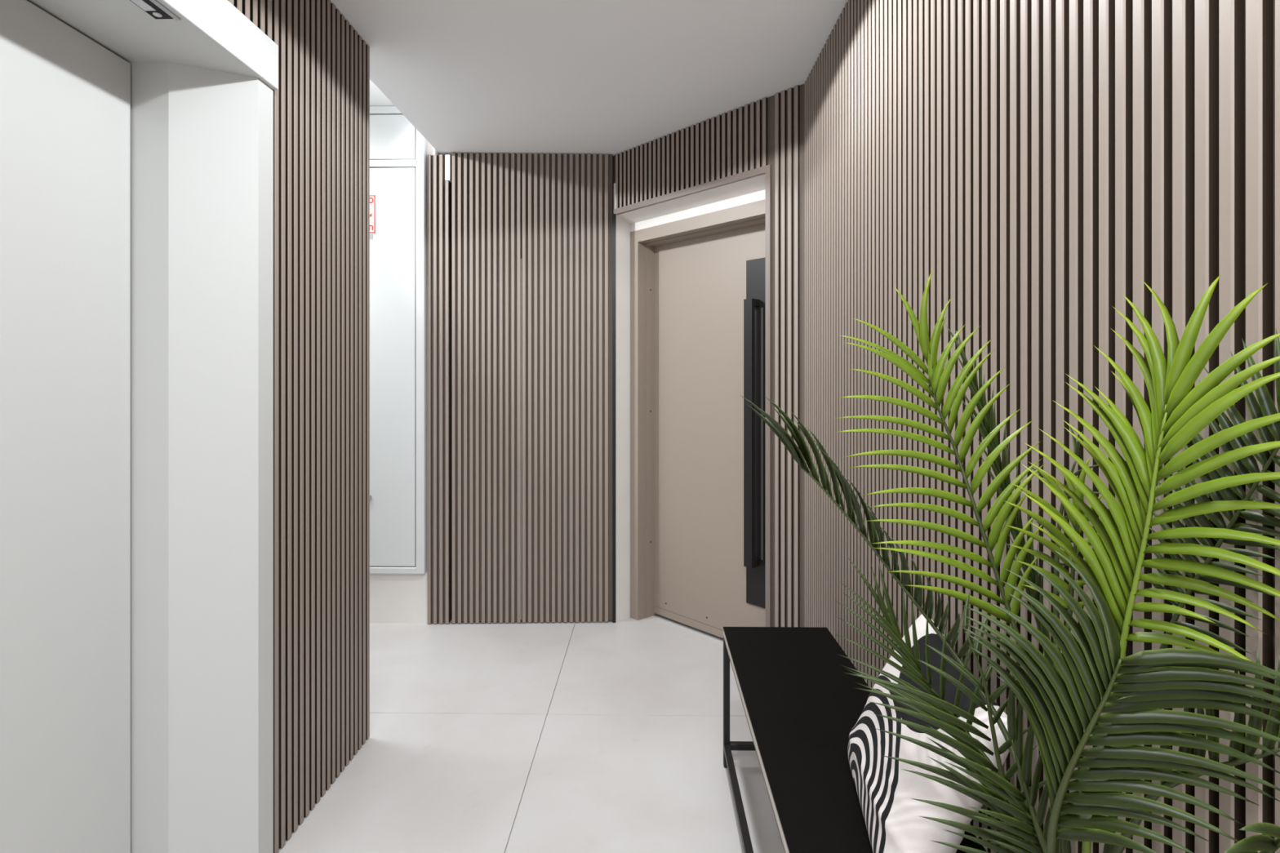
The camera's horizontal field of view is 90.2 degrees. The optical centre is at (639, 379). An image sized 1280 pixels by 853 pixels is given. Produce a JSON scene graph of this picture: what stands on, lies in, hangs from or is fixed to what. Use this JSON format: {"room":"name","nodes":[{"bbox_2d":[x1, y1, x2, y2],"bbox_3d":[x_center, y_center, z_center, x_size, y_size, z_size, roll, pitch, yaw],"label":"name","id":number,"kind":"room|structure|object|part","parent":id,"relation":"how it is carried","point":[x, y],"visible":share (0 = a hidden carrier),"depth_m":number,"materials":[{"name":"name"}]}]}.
{"room":"apartment entrance hallway","nodes":[
{"label":"apartment entrance hallway","id":0,"kind":"room"},
{"bbox_2d":[227,0,369,852],"bbox_3d":[-1.038,0.043,0.329,0.100,2.450,3.865,0,0,1],"label":"wall","id":1,"kind":"structure","parent":0,"point":[322,99],"depth_m":1.91,"materials":[{"name":"brown wood"}]},
{"bbox_2d":[0,0,278,852],"bbox_3d":[-1.121,0.195,1.071,0.324,2.147,1.214,0,0,1],"label":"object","id":2,"kind":"structure","parent":1,"relation":"in","point":[136,148],"depth_m":1.51,"materials":[{"name":"grey paint"}]},
{"bbox_2d":[129,0,181,20],"bbox_3d":[-0.996,-0.759,1.191,0.049,0.007,0.310,0,0,1],"label":"indicator","id":3,"kind":"object","parent":2,"relation":"attached to","point":[154,8],"visible":1,"depth_m":1.30,"materials":[{"name":"black"}]},
{"bbox_2d":[369,79,395,106],"bbox_3d":[-2.003,-1.447,3.032,1.900,0.070,1.800,0,0,1],"label":"ceiling","id":4,"kind":"structure","parent":0,"point":[377,98],"depth_m":3.20,"materials":[{"name":"white paint"}]},
{"bbox_2d":[369,140,439,623],"bbox_3d":[-2.003,-0.107,3.632,1.880,2.750,0.600,0,0,1],"label":"wall","id":5,"kind":"structure","parent":0,"point":[394,598],"depth_m":3.32,"materials":[{"name":"paint"}]},
{"bbox_2d":[369,106,426,573],"bbox_3d":[-1.678,-0.205,3.302,1.140,2.410,0.050,0,0,1],"label":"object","id":6,"kind":"object","parent":5,"relation":"attached to","point":[397,150],"visible":0.35,"depth_m":3.29,"materials":[{"name":"grey paint"}]},
{"bbox_2d":[369,194,375,233],"bbox_3d":[-1.443,-0.855,3.288,0.160,0.200,0.003,0,0,1],"label":"warning sign","id":7,"kind":"object","parent":6,"relation":"attached to","point":[372,197],"visible":0.32,"depth_m":3.29,"materials":[{"name":"white"}]},
{"bbox_3d":[-1.678,-1.254,3.302,1.038,0.229,0.018,0,0,1],"label":"panel","id":8,"kind":"part","parent":6,"relation":"part of","materials":[{"name":"grey paint"}]},
{"bbox_3d":[-1.678,-0.067,3.302,1.038,2.055,0.018,0,0,1],"label":"cabinet door","id":9,"kind":"part","parent":6,"relation":"part of","materials":[{"name":"grey paint"}]},
{"bbox_2d":[427,154,452,623],"bbox_3d":[-1.045,0.050,3.340,0.122,2.436,0.080,0,0,1],"label":"slatted wall panel","id":10,"kind":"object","parent":5,"relation":"attached to","point":[439,166],"depth_m":3.30,"materials":[{"name":"brown wood slats"}]},
{"bbox_2d":[278,615,784,852],"bbox_3d":[-0.477,1.298,1.208,5.009,0.060,7.300,0,0,1],"label":"floor","id":11,"kind":"structure","parent":0,"point":[557,737],"depth_m":2.17,"materials":[{"name":"grey tile"}]},
{"bbox_2d":[723,626,986,852],"bbox_3d":[0.434,1.040,1.496,0.340,0.455,1.205,0,0,1],"label":"bench","id":12,"kind":"object","parent":11,"relation":"on","point":[802,708],"visible":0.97,"depth_m":1.53,"materials":[{"name":"black laminate"}]},
{"bbox_3d":[0.284,1.052,2.091,0.020,0.424,0.020,0,0,1],"label":"leg","id":13,"kind":"part","parent":12,"relation":"part of","materials":[{"name":"black metal"}]},
{"bbox_3d":[0.279,0.850,1.498,0.020,0.020,1.165,0,0,1],"label":"rail","id":14,"kind":"part","parent":12,"relation":"part of","materials":[{"name":"black metal"}]},
{"bbox_2d":[847,613,1008,852],"bbox_3d":[0.496,0.652,1.148,0.191,0.320,0.464,0,0,9],"label":"cushion","id":15,"kind":"object","parent":12,"relation":"on","point":[894,824],"visible":0.56,"depth_m":1.04,"materials":[{"name":"fabric"}]},
{"bbox_2d":[738,268,1279,852],"bbox_3d":[0.436,0.552,0.796,0.365,1.431,0.705,0,0,-21],"label":"potted palm","id":16,"kind":"object","parent":11,"relation":"on","point":[1060,695],"visible":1,"depth_m":0.65,"materials":[{"name":"green plant"}]},
{"bbox_2d":[330,0,848,157],"bbox_3d":[-0.782,-1.332,1.152,4.400,0.300,5.520,0,0,1],"label":"ceiling","id":17,"kind":"structure","parent":0,"point":[612,77],"depth_m":2.37,"materials":[{"name":"white paint"}]},
{"bbox_2d":[612,83,804,626],"bbox_3d":[0.451,0.043,3.131,0.550,2.450,1.175,0,0,-44],"label":"wall","id":18,"kind":"structure","parent":0,"point":[771,130],"depth_m":2.71,"materials":[{"name":"brown wood"}]},
{"bbox_2d":[612,213,615,622],"bbox_3d":[-0.136,0.201,3.356,0.019,2.135,0.059,0,0,1],"label":"trim","id":19,"kind":"structure","parent":18,"relation":"attached to","point":[613,215],"depth_m":3.33,"materials":[{"name":"black metal"}]},
{"bbox_2d":[613,164,772,626],"bbox_3d":[0.206,0.188,2.995,0.018,2.161,0.973,0,0,-44],"label":"trim","id":20,"kind":"structure","parent":18,"relation":"attached to","point":[767,170],"depth_m":2.65,"materials":[{"name":"brown"}]},
{"bbox_2d":[630,199,765,642],"bbox_3d":[0.340,0.239,3.131,0.188,2.057,0.934,0,0,-44],"label":"door","id":21,"kind":"structure","parent":18,"relation":"in","point":[698,282],"depth_m":3.21,"materials":[{"name":"beige wood"}]},
{"bbox_3d":[0.038,0.239,3.443,0.188,2.057,0.066,0,0,-44],"label":"frame","id":22,"kind":"part","parent":21,"relation":"part of","materials":[{"name":"beige wood"}]},
{"bbox_3d":[0.539,0.242,2.955,0.010,1.605,0.109,0,0,-44],"label":"handle plate","id":23,"kind":"part","parent":21,"relation":"part of","materials":[{"name":"black metal"}]},
{"bbox_2d":[804,0,1279,852],"bbox_3d":[0.681,0.043,0.509,0.120,2.450,4.280,0,0,1],"label":"wall","id":24,"kind":"structure","parent":0,"point":[1046,160],"depth_m":1.04,"materials":[{"name":"brown wood"}]},
{"bbox_3d":[-0.598,0.043,3.647,0.930,2.450,0.525,0,0,1],"label":"wall","id":25,"kind":"structure","parent":0,"visible":0},
{"bbox_2d":[452,152,521,623],"bbox_3d":[-0.799,0.042,3.334,0.355,2.441,0.050,0,0,-1],"label":"door","id":26,"kind":"structure","parent":25,"relation":"in","point":[486,188],"depth_m":3.31,"materials":[{"name":"brown wood"}]},
{"bbox_2d":[520,153,612,622],"bbox_3d":[-0.383,0.042,3.344,0.478,2.441,0.050,0,0,-1],"label":"slatted wall panel","id":27,"kind":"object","parent":25,"relation":"in","point":[566,259],"depth_m":3.32,"materials":[{"name":"brown wood"}]}
]}

